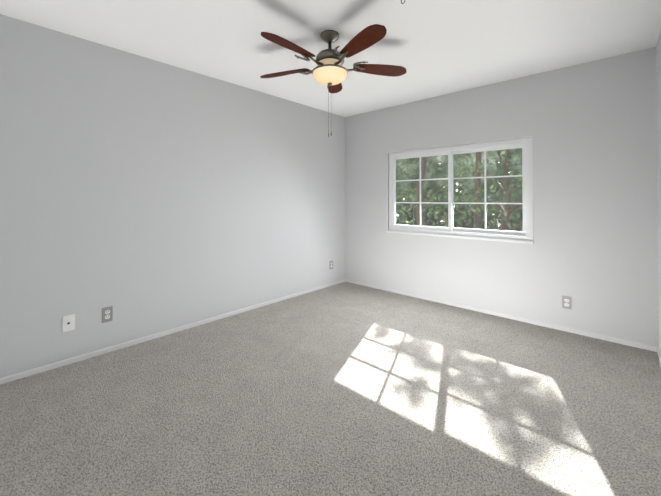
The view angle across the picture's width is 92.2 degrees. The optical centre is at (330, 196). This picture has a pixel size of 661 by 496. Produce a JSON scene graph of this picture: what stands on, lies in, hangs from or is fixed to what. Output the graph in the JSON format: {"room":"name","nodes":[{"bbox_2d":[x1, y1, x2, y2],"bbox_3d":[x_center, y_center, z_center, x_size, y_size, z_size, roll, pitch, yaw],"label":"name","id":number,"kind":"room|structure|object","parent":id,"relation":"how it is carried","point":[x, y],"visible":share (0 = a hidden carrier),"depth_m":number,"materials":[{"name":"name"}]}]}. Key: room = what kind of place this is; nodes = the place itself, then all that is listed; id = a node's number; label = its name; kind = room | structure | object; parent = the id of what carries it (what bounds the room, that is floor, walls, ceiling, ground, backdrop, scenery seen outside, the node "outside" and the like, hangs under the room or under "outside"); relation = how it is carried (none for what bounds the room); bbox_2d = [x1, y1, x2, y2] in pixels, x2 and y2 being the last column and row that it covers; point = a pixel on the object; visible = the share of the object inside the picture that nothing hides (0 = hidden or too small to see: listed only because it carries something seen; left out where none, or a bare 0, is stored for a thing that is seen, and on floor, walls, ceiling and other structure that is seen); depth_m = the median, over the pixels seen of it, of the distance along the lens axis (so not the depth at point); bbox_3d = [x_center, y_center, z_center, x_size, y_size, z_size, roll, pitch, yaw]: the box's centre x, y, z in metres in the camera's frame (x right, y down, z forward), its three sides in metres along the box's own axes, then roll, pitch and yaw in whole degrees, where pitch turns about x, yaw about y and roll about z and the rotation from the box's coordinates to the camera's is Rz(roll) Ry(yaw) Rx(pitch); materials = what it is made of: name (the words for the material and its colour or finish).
{"room":"empty bedroom","nodes":[
{"label":"empty bedroom","id":0,"kind":"room"},
{"bbox_2d":[0,14,344,377],"bbox_3d":[-1.147,0.023,3.329,0.140,2.440,4.180,0,-1,42],"label":"wall","id":1,"kind":"structure","parent":0,"point":[143,196],"depth_m":2.71,"materials":[{"name":"grey paint"}]},
{"bbox_2d":[62,314,74,331],"bbox_3d":[-1.932,0.934,2.346,0.015,0.116,0.072,0,-1,42],"label":"outlet","id":2,"kind":"object","parent":1,"relation":"attached to","point":[68,322],"visible":1,"depth_m":2.35,"materials":[{"name":"white plastic"}]},
{"bbox_2d":[102,306,112,322],"bbox_3d":[-1.773,0.936,2.526,0.007,0.116,0.072,0,-1,42],"label":"electrical outlet","id":3,"kind":"object","parent":1,"relation":"attached to","point":[107,314],"visible":1,"depth_m":2.52,"materials":[{"name":"grey plastic"}]},
{"bbox_2d":[0,279,344,384],"bbox_3d":[-1.091,1.223,3.269,0.010,0.038,3.900,0,-1,42],"label":"baseboard","id":4,"kind":"structure","parent":1,"relation":"attached to","point":[17,376],"depth_m":2.69,"materials":[{"name":"white wood"}]},
{"bbox_2d":[0,282,660,495],"bbox_3d":[0.102,1.283,2.180,3.520,0.100,4.180,0,-1,42],"label":"floor","id":5,"kind":"structure","parent":0,"point":[346,389],"depth_m":1.83,"materials":[{"name":"carpet"}]},
{"bbox_2d":[0,0,660,116],"bbox_3d":[0.102,-1.257,2.201,3.520,0.100,4.180,0,-1,42],"label":"ceiling","id":6,"kind":"structure","parent":0,"point":[434,48],"depth_m":2.38,"materials":[{"name":"white paint"}]},
{"bbox_2d":[260,24,405,136],"bbox_3d":[-0.037,-0.825,2.322,1.172,0.761,1.125,0,-1,42],"label":"ceiling fan","id":7,"kind":"object","parent":6,"relation":"hanging from","point":[330,71],"visible":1,"depth_m":2.28,"materials":[{"name":"brown wood"}]},
{"bbox_2d":[345,47,658,346],"bbox_3d":[1.463,0.026,3.683,3.240,2.440,0.140,0,-1,42],"label":"wall","id":8,"kind":"structure","parent":0,"point":[591,129],"depth_m":3.01,"materials":[{"name":"grey paint"}]},
{"bbox_2d":[386,136,532,243],"bbox_3d":[1.396,-0.064,3.703,1.665,1.064,0.113,0,-1,42],"label":"window","id":9,"kind":"structure","parent":8,"relation":"in","point":[525,235],"depth_m":3.58,"materials":[{"name":"white plastic"}]},
{"bbox_2d":[345,279,654,351],"bbox_3d":[1.413,1.226,3.618,3.180,0.038,0.010,0,-1,42],"label":"baseboard","id":10,"kind":"structure","parent":8,"relation":"attached to","point":[625,342],"depth_m":3.16,"materials":[{"name":"white wood"}]},
{"bbox_2d":[562,296,571,309],"bbox_3d":[2.175,0.974,2.926,0.072,0.116,0.007,0,-1,42],"label":"electrical outlet","id":11,"kind":"object","parent":8,"relation":"attached to","point":[566,302],"visible":1,"depth_m":2.92,"materials":[{"name":"grey plastic"}]},
{"bbox_2d":[656,28,660,353],"bbox_3d":[1.351,0.003,1.052,0.140,2.440,4.180,0,-1,42],"label":"wall","id":12,"kind":"structure","parent":0,"point":[658,62],"depth_m":2.42,"materials":[{"name":"grey paint"}]},
{"bbox_2d":[655,347,660,365],"bbox_3d":[1.295,1.205,1.092,0.010,0.038,3.900,0,-1,42],"label":"baseboard","id":13,"kind":"structure","parent":12,"relation":"attached to","point":[657,350],"depth_m":2.44,"materials":[{"name":"white wood"}]},
{"label":"outside","id":14,"kind":"structure","parent":0,"visible":0},
{"bbox_2d":[396,148,522,230],"bbox_3d":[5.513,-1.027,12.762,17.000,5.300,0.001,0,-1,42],"label":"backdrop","id":15,"kind":"structure","parent":14,"point":[442,173],"depth_m":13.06,"materials":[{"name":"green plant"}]},
{"bbox_3d":[6.947,1.680,13.570,26.000,0.100,21.840,0,-1,42],"label":"ground","id":16,"kind":"structure","parent":14,"visible":0},
{"bbox_2d":[396,149,522,230],"bbox_3d":[2.864,-1.694,9.301,11.034,6.641,6.070,0,-1,42],"label":"tree","id":17,"kind":"object","parent":16,"relation":"on","point":[506,191],"depth_m":7.28,"materials":[{"name":"green plant"}]}
]}

